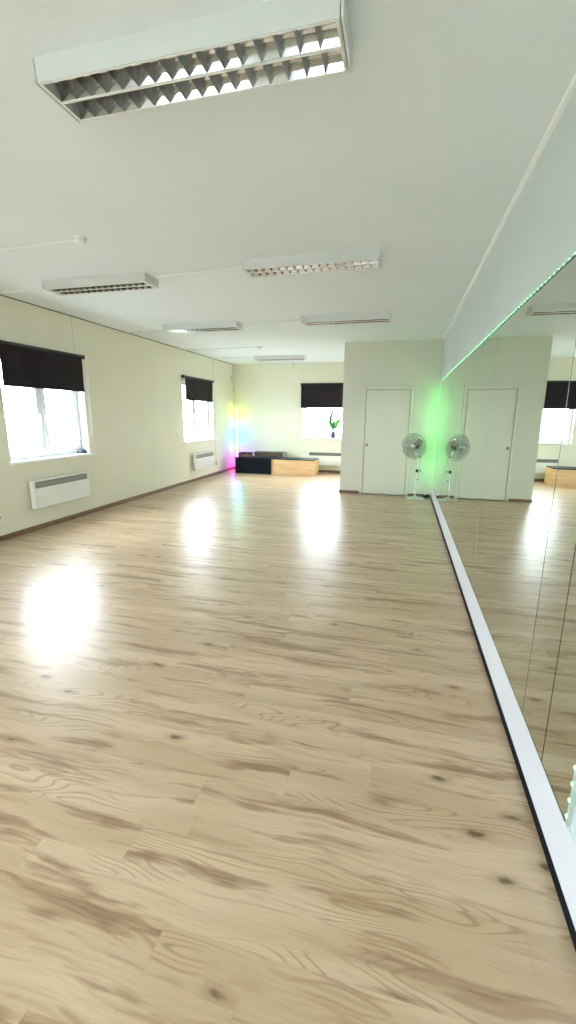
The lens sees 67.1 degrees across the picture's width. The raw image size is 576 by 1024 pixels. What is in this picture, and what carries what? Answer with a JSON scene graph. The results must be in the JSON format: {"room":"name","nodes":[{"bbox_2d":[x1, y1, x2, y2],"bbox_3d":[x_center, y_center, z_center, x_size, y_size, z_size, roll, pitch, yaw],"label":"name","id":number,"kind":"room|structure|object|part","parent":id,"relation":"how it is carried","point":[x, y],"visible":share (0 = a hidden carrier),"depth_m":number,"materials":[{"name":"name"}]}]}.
{"room":"exercise studio","nodes":[
{"label":"exercise studio","id":0,"kind":"room"},
{"bbox_2d":[0,295,234,535],"bbox_3d":[-3.515,-1.083,5.119,0.300,2.823,15.345,4,13,14],"label":"wall","id":1,"kind":"structure","parent":0,"point":[134,387],"depth_m":7.13,"materials":[{"name":"beige paint"}]},
{"bbox_2d":[10,388,95,464],"bbox_3d":[-3.239,-1.379,5.818,0.255,1.340,1.470,4,13,14],"label":"window","id":2,"kind":"structure","parent":1,"relation":"in","point":[44,452],"depth_m":5.85,"materials":[{"name":"white plastic"}]},
{"bbox_3d":[-3.401,-1.325,5.490,0.068,1.195,0.595,4,13,14],"label":"sash","id":3,"kind":"part","parent":2,"relation":"part of","materials":[{"name":"white glass"}]},
{"bbox_2d":[0,340,92,432],"bbox_3d":[-3.135,-1.552,5.742,0.069,1.157,1.522,4,13,14],"label":"roller blind","id":4,"kind":"object","parent":2,"relation":"attached to","point":[22,365],"visible":1,"depth_m":5.52,"materials":[{"name":"black fabric"}]},
{"bbox_3d":[-2.951,-1.693,6.450,0.013,1.128,0.033,4,13,14],"label":"bead chain","id":5,"kind":"part","parent":4,"relation":"part of","materials":[{"name":"white plastic"}]},
{"bbox_3d":[-3.211,-0.741,5.952,0.187,0.037,1.470,4,13,14],"label":"sill","id":6,"kind":"part","parent":2,"relation":"part of","materials":[{"name":"white paint"}]},
{"bbox_3d":[-3.233,-1.464,6.118,0.068,1.195,0.615,4,13,14],"label":"sash","id":7,"kind":"part","parent":2,"relation":"part of","materials":[{"name":"white glass"}]},
{"bbox_2d":[77,440,86,452],"bbox_3d":[-3.079,-0.979,6.478,0.136,0.200,0.136,4,13,14],"label":"weight","id":8,"kind":"object","parent":2,"relation":"on","point":[79,450],"visible":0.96,"depth_m":6.45,"materials":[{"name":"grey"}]},
{"bbox_2d":[29,471,90,508],"bbox_3d":[-3.135,-0.322,6.009,0.095,0.365,1.030,4,13,14],"label":"wall heater","id":9,"kind":"object","parent":1,"relation":"attached to","point":[44,492],"visible":1,"depth_m":5.91,"materials":[{"name":"white metal"}]},
{"bbox_3d":[-3.131,-0.436,5.982,0.008,0.090,0.970,4,13,14],"label":"plate","id":10,"kind":"part","parent":9,"relation":"part of","materials":[{"name":"grey metal"}]},
{"bbox_2d":[35,473,86,488],"bbox_3d":[-3.096,-0.435,5.973,0.008,0.087,0.960,4,13,14],"label":"grille","id":11,"kind":"object","parent":9,"relation":"attached to","point":[74,478],"depth_m":5.94,"materials":[{"name":"grey metal"}]},
{"bbox_2d":[0,294,232,364],"bbox_3d":[-3.354,-2.446,4.774,0.010,0.009,14.745,4,13,14],"label":"trim","id":12,"kind":"structure","parent":1,"relation":"attached to","point":[0,294],"depth_m":6.46,"materials":[{"name":"brown"}]},
{"bbox_2d":[0,466,234,541],"bbox_3d":[-3.374,0.274,5.381,0.016,0.062,14.745,4,13,14],"label":"baseboard","id":13,"kind":"structure","parent":1,"relation":"attached to","point":[70,517],"depth_m":6.74,"materials":[{"name":"brown wood"}]},
{"bbox_2d":[182,380,216,442],"bbox_3d":[-2.109,-2.312,10.036,0.255,1.340,1.620,4,13,14],"label":"window","id":14,"kind":"structure","parent":1,"relation":"in","point":[193,437],"depth_m":10.06,"materials":[{"name":"white plastic"}]},
{"bbox_3d":[-2.283,-2.248,9.665,0.068,1.195,0.655,4,13,14],"label":"sash","id":15,"kind":"part","parent":14,"relation":"part of","materials":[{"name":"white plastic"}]},
{"bbox_2d":[181,375,213,401],"bbox_3d":[-2.014,-2.777,9.850,0.069,0.509,1.522,4,13,14],"label":"roller blind","id":16,"kind":"object","parent":14,"relation":"attached to","point":[196,389],"visible":1,"depth_m":9.75,"materials":[{"name":"black fabric"}]},
{"bbox_3d":[-2.082,-1.674,10.170,0.187,0.037,1.620,4,13,14],"label":"sill","id":17,"kind":"part","parent":14,"relation":"part of","materials":[{"name":"white paint"}]},
{"bbox_3d":[-2.096,-2.403,10.364,0.068,1.195,0.705,4,13,14],"label":"sash","id":18,"kind":"part","parent":14,"relation":"part of","materials":[{"name":"white glass"}]},
{"bbox_2d":[193,451,213,470],"bbox_3d":[-1.998,-1.222,10.264,0.095,0.365,1.030,4,13,14],"label":"wall heater","id":19,"kind":"object","parent":1,"relation":"attached to","point":[203,460],"visible":1,"depth_m":10.15,"materials":[{"name":"white metal"}]},
{"bbox_2d":[196,452,212,458],"bbox_3d":[-1.959,-1.335,10.228,0.008,0.087,0.960,4,13,14],"label":"grille","id":20,"kind":"object","parent":19,"relation":"attached to","point":[205,455],"depth_m":10.24,"materials":[{"name":"grey metal"}]},
{"bbox_2d":[0,469,575,1023],"bbox_3d":[-0.885,0.525,4.770,5.764,0.120,15.345,4,13,14],"label":"floor","id":21,"kind":"structure","parent":0,"point":[258,766],"depth_m":1.84,"materials":[{"name":"brown wood"}]},
{"bbox_2d":[236,410,237,456],"bbox_3d":[-1.394,-1.985,11.997,0.176,1.620,0.176,4,13,14],"label":"lamp","id":22,"kind":"object","parent":21,"relation":"on","point":[236,410],"visible":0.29,"depth_m":11.89,"materials":[{"name":"white plastic"}]},
{"bbox_2d":[235,456,273,473],"bbox_3d":[-0.849,-1.252,11.498,0.972,0.415,0.504,4,13,14],"label":"box","id":23,"kind":"object","parent":21,"relation":"on","point":[254,464],"visible":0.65,"depth_m":11.28,"materials":[{"name":"black laminate"}]},
{"bbox_2d":[238,452,252,456],"bbox_3d":[-1.131,-1.526,11.501,0.348,0.112,0.254,4,13,14],"label":"equipment case","id":24,"kind":"object","parent":23,"relation":"on","point":[240,454],"visible":1,"depth_m":11.40,"materials":[{"name":"black laminate"}]},
{"bbox_2d":[254,451,286,456],"bbox_3d":[-0.476,-1.380,11.837,0.848,0.523,0.286,4,13,14],"label":"wall heater","id":25,"kind":"object","parent":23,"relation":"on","point":[256,453],"visible":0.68,"depth_m":11.67,"materials":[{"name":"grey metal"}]},
{"bbox_3d":[-0.495,-1.630,11.787,0.803,0.012,0.286,4,13,14],"label":"lid","id":26,"kind":"part","parent":25,"relation":"part of","materials":[{"name":"grey metal"}]},
{"bbox_2d":[271,457,318,475],"bbox_3d":[0.183,-1.188,11.267,1.145,0.408,0.504,4,13,14],"label":"box","id":27,"kind":"object","parent":21,"relation":"on","point":[279,465],"visible":1,"depth_m":11.05,"materials":[{"name":"brown wood"}]},
{"bbox_2d":[402,433,427,500],"bbox_3d":[2.329,-0.840,7.978,0.509,1.200,0.402,4,13,14],"label":"pedestal fan","id":28,"kind":"object","parent":21,"relation":"on","point":[416,444],"visible":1,"depth_m":7.89,"materials":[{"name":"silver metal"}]},
{"bbox_3d":[2.337,-1.253,7.762,0.131,0.152,0.055,12,17,41],"label":"blade","id":29,"kind":"part","parent":28,"relation":"part of","materials":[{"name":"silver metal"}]},
{"bbox_2d":[0,0,575,363],"bbox_3d":[-0.860,-2.361,4.125,5.764,0.150,15.345,4,13,14],"label":"ceiling","id":30,"kind":"structure","parent":0,"point":[419,153],"depth_m":2.41,"materials":[{"name":"white paint"}]},
{"bbox_2d":[0,288,42,293],"bbox_3d":[-2.902,-2.443,4.794,0.836,0.016,0.016,5,13,18],"label":"cable conduit","id":31,"kind":"object","parent":30,"relation":"attached to","point":[39,288],"visible":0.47,"depth_m":4.80,"materials":[{"name":"white plastic"}]},
{"bbox_2d":[0,240,73,249],"bbox_3d":[-2.611,-2.184,3.644,1.994,0.016,0.016,4,13,15],"label":"cable conduit","id":32,"kind":"object","parent":30,"relation":"attached to","point":[66,241],"visible":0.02,"depth_m":3.48,"materials":[{"name":"white plastic"}]},
{"bbox_2d":[72,235,86,245],"bbox_3d":[-1.608,-2.094,3.355,0.108,0.050,0.108,4,13,14],"label":"smoke detector","id":33,"kind":"object","parent":30,"relation":"attached to","point":[80,240],"visible":1,"depth_m":3.33,"materials":[{"name":"white plastic"}]},
{"bbox_2d":[42,272,158,295],"bbox_3d":[-1.920,-2.319,4.431,1.196,0.084,0.244,4,13,14],"label":"ceiling light","id":34,"kind":"object","parent":30,"relation":"attached to","point":[133,281],"visible":1,"depth_m":4.37,"materials":[{"name":"white metal"}]},
{"bbox_2d":[128,330,163,332],"bbox_3d":[-2.239,-2.950,7.088,0.929,0.016,0.127,7,14,27],"label":"cable conduit","id":35,"kind":"object","parent":30,"relation":"attached to","point":[155,330],"visible":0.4,"depth_m":7.12,"materials":[{"name":"white plastic"}]},
{"bbox_2d":[31,0,352,122],"bbox_3d":[-0.371,-1.681,1.633,1.196,0.084,0.244,4,13,14],"label":"ceiling light","id":36,"kind":"object","parent":30,"relation":"attached to","point":[275,42],"visible":1,"depth_m":1.59,"materials":[{"name":"white metal"}]},
{"bbox_2d":[155,266,241,277],"bbox_3d":[-0.850,-2.275,4.118,0.975,0.016,0.016,5,13,20],"label":"cable conduit","id":37,"kind":"object","parent":30,"relation":"attached to","point":[238,266],"visible":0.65,"depth_m":4.11,"materials":[{"name":"white plastic"}]},
{"bbox_2d":[162,321,242,332],"bbox_3d":[-1.291,-2.787,6.547,1.196,0.084,0.244,4,13,14],"label":"ceiling light","id":38,"kind":"object","parent":30,"relation":"attached to","point":[224,325],"visible":1,"depth_m":6.47,"materials":[{"name":"white metal"}]},
{"bbox_2d":[187,347,253,349],"bbox_3d":[-1.386,-3.342,8.874,1.657,0.016,0.016,5,13,18],"label":"cable conduit","id":39,"kind":"object","parent":30,"relation":"attached to","point":[234,347],"visible":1,"depth_m":8.87,"materials":[{"name":"white plastic"}]},
{"bbox_2d":[212,357,252,358],"bbox_3d":[-1.304,-3.660,10.300,1.074,0.016,0.016,4,13,16],"label":"cable conduit","id":40,"kind":"object","parent":30,"relation":"attached to","point":[229,357],"visible":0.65,"depth_m":10.26,"materials":[{"name":"white plastic"}]},
{"bbox_2d":[243,319,300,324],"bbox_3d":[-0.230,-2.761,6.316,0.939,0.016,0.016,6,14,22],"label":"cable conduit","id":41,"kind":"object","parent":30,"relation":"attached to","point":[299,319],"visible":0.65,"depth_m":6.31,"materials":[{"name":"white plastic"}]},
{"bbox_2d":[254,355,305,360],"bbox_3d":[-0.186,-3.544,9.979,1.196,0.084,0.244,4,13,14],"label":"ceiling light","id":42,"kind":"object","parent":30,"relation":"attached to","point":[268,357],"visible":1,"depth_m":9.90,"materials":[{"name":"white"}]},
{"bbox_2d":[242,247,382,277],"bbox_3d":[0.205,-2.151,3.762,1.196,0.084,0.244,4,13,14],"label":"ceiling light","id":43,"kind":"object","parent":30,"relation":"attached to","point":[369,258],"visible":1,"depth_m":3.70,"materials":[{"name":"white metal"}]},
{"bbox_2d":[301,312,390,325],"bbox_3d":[0.790,-2.626,5.909,1.196,0.084,0.244,4,13,14],"label":"ceiling light","id":44,"kind":"object","parent":30,"relation":"attached to","point":[373,317],"visible":1,"depth_m":5.84,"materials":[{"name":"white"}]},
{"bbox_2d":[233,362,343,470],"bbox_3d":[1.031,-2.482,11.555,5.164,2.823,0.300,4,13,14],"label":"wall","id":45,"kind":"structure","parent":0,"point":[266,397],"depth_m":11.69,"materials":[{"name":"beige paint"}]},
{"bbox_2d":[300,408,341,439],"bbox_3d":[1.058,-2.598,11.440,1.450,1.340,0.255,4,13,14],"label":"window","id":46,"kind":"structure","parent":45,"relation":"in","point":[306,435],"depth_m":11.65,"materials":[{"name":"white plastic"}]},
{"bbox_3d":[1.044,-1.955,11.550,1.450,0.037,0.187,4,13,14],"label":"sill","id":47,"kind":"part","parent":46,"relation":"part of","materials":[{"name":"white paint"}]},
{"bbox_2d":[329,411,340,437],"bbox_3d":[1.229,-2.305,11.434,0.337,0.700,0.141,4,13,14],"label":"potted plant","id":48,"kind":"object","parent":46,"relation":"on","point":[333,425],"visible":1,"depth_m":11.44,"materials":[{"name":"green plant"}]},
{"bbox_2d":[301,383,342,407],"bbox_3d":[1.022,-3.016,11.243,1.427,0.629,0.069,4,13,14],"label":"roller blind","id":49,"kind":"object","parent":45,"relation":"attached to","point":[313,395],"visible":0.64,"depth_m":11.25,"materials":[{"name":"black fabric"}]},
{"bbox_2d":[308,451,340,465],"bbox_3d":[1.037,-1.423,11.579,1.030,0.365,0.095,4,13,14],"label":"wall heater","id":50,"kind":"object","parent":45,"relation":"attached to","point":[325,458],"visible":0.8,"depth_m":11.53,"materials":[{"name":"white metal"}]},
{"bbox_3d":[1.037,-1.537,11.550,0.970,0.090,0.008,4,13,14],"label":"plate","id":51,"kind":"part","parent":50,"relation":"part of","materials":[{"name":"grey metal"}]},
{"bbox_2d":[309,452,340,455],"bbox_3d":[1.028,-1.530,11.516,0.960,0.087,0.008,4,13,14],"label":"grille","id":52,"kind":"object","parent":50,"relation":"attached to","point":[310,453],"depth_m":11.54,"materials":[{"name":"grey metal"}]},
{"bbox_2d":[318,470,339,472],"bbox_3d":[0.144,-1.156,11.919,3.405,0.062,0.016,4,13,14],"label":"baseboard","id":53,"kind":"structure","parent":45,"relation":"attached to","point":[329,471],"depth_m":11.66,"materials":[{"name":"brown wood"}]},
{"bbox_2d":[339,339,443,495],"bbox_3d":[1.893,-1.725,8.200,1.755,2.823,0.136,4,13,14],"label":"wall","id":54,"kind":"structure","parent":0,"point":[417,363],"depth_m":8.03,"materials":[{"name":"paint"}]},
{"bbox_2d":[359,386,414,495],"bbox_3d":[1.863,-1.338,8.274,0.931,2.035,0.172,4,13,14],"label":"door","id":55,"kind":"structure","parent":54,"relation":"in","point":[387,411],"depth_m":8.23,"materials":[{"name":"beige paint"}]},
{"bbox_2d":[407,493,429,496],"bbox_3d":[2.490,-0.320,8.287,0.405,0.052,0.016,4,13,14],"label":"baseboard","id":56,"kind":"structure","parent":54,"relation":"attached to","point":[409,494],"depth_m":8.28,"materials":[{"name":"brown wood"}]},
{"bbox_2d":[432,89,575,839],"bbox_3d":[1.771,-0.739,3.780,0.300,2.823,15.345,4,13,14],"label":"wall","id":57,"kind":"structure","parent":0,"point":[538,236],"depth_m":2.35,"materials":[{"name":"grey paint"}]},
{"bbox_2d":[432,380,442,489],"bbox_3d":[2.606,-1.328,7.572,0.006,1.854,0.460,4,13,14],"label":"wall mirror","id":58,"kind":"object","parent":57,"relation":"attached to","point":[442,380],"visible":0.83,"depth_m":7.57,"materials":[{"name":"clear glass"}]},
{"bbox_2d":[434,371,451,506],"bbox_3d":[2.357,-1.123,6.647,0.006,1.854,1.500,4,13,14],"label":"wall mirror","id":59,"kind":"object","parent":57,"relation":"attached to","point":[446,386],"visible":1,"depth_m":6.54,"materials":[{"name":"clear glass"}]},
{"bbox_2d":[440,356,467,533],"bbox_3d":[1.978,-0.810,5.230,0.006,1.854,1.500,4,13,14],"label":"wall mirror","id":60,"kind":"object","parent":57,"relation":"attached to","point":[458,382],"visible":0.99,"depth_m":5.09,"materials":[{"name":"clear glass"}]},
{"bbox_2d":[451,327,498,585],"bbox_3d":[1.599,-0.497,3.813,0.006,1.854,1.500,4,13,14],"label":"wall mirror","id":61,"kind":"object","parent":57,"relation":"attached to","point":[481,361],"visible":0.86,"depth_m":3.62,"materials":[{"name":"clear glass"}]},
{"bbox_2d":[430,485,575,929],"bbox_3d":[1.227,0.805,2.672,0.015,0.189,11.733,4,13,14],"label":"trim","id":62,"kind":"structure","parent":57,"relation":"attached to","point":[559,837],"depth_m":1.78,"materials":[{"name":"white"}]},
{"bbox_2d":[430,495,575,951],"bbox_3d":[1.225,0.921,2.698,0.016,0.047,11.733,4,13,14],"label":"baseboard","id":63,"kind":"structure","parent":57,"relation":"attached to","point":[570,925],"depth_m":1.74,"materials":[{"name":"black"}]},
{"bbox_2d":[443,72,575,339],"bbox_3d":[1.244,-1.803,2.091,0.025,0.018,11.733,4,13,14],"label":"trim","id":64,"kind":"structure","parent":57,"relation":"attached to","point":[571,88],"depth_m":2.36,"materials":[{"name":"white paint"}]},
{"bbox_2d":[457,253,575,365],"bbox_3d":[1.790,-1.554,4.282,0.010,0.006,6.995,4,13,14],"label":"led strip","id":65,"kind":"object","parent":57,"relation":"attached to","point":[575,253],"visible":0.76,"depth_m":2.25,"materials":[{"name":"green plastic"}]},
{"bbox_2d":[472,254,575,711],"bbox_3d":[1.219,-0.184,2.396,0.006,1.854,1.500,4,13,14],"label":"wall mirror","id":66,"kind":"object","parent":57,"relation":"attached to","point":[536,344],"visible":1,"depth_m":2.10,"materials":[{"name":"silver glass"}]},
{"bbox_2d":[522,342,575,759],"bbox_3d":[0.994,0.002,1.555,0.006,1.854,0.280,4,13,14],"label":"wall mirror","id":67,"kind":"object","parent":57,"relation":"attached to","point":[561,538],"visible":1,"depth_m":1.61,"materials":[{"name":"silver glass"}]},
{"bbox_2d":[541,546,575,820],"bbox_3d":[0.926,0.058,1.302,0.006,1.854,0.255,4,13,14],"label":"wall mirror","id":68,"kind":"object","parent":57,"relation":"attached to","point":[558,761],"visible":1,"depth_m":1.45,"materials":[{"name":"silver glass"}]},
{"bbox_2d":[565,763,575,825],"bbox_3d":[0.894,0.086,1.176,0.016,1.854,0.012,4,13,14],"label":"led strip","id":69,"kind":"object","parent":57,"relation":"attached to","point":[572,797],"visible":1,"depth_m":1.35,"materials":[{"name":"grey plastic"}]},
{"label":"outside","id":70,"kind":"structure","parent":0,"visible":0},
{"bbox_2d":[7,424,341,451],"bbox_3d":[-0.016,1.879,0.420,120.000,0.150,120.000,4,13,14],"label":"ground","id":71,"kind":"structure","parent":70,"point":[21,437],"depth_m":38.32,"materials":[{"name":"white"}]}
]}

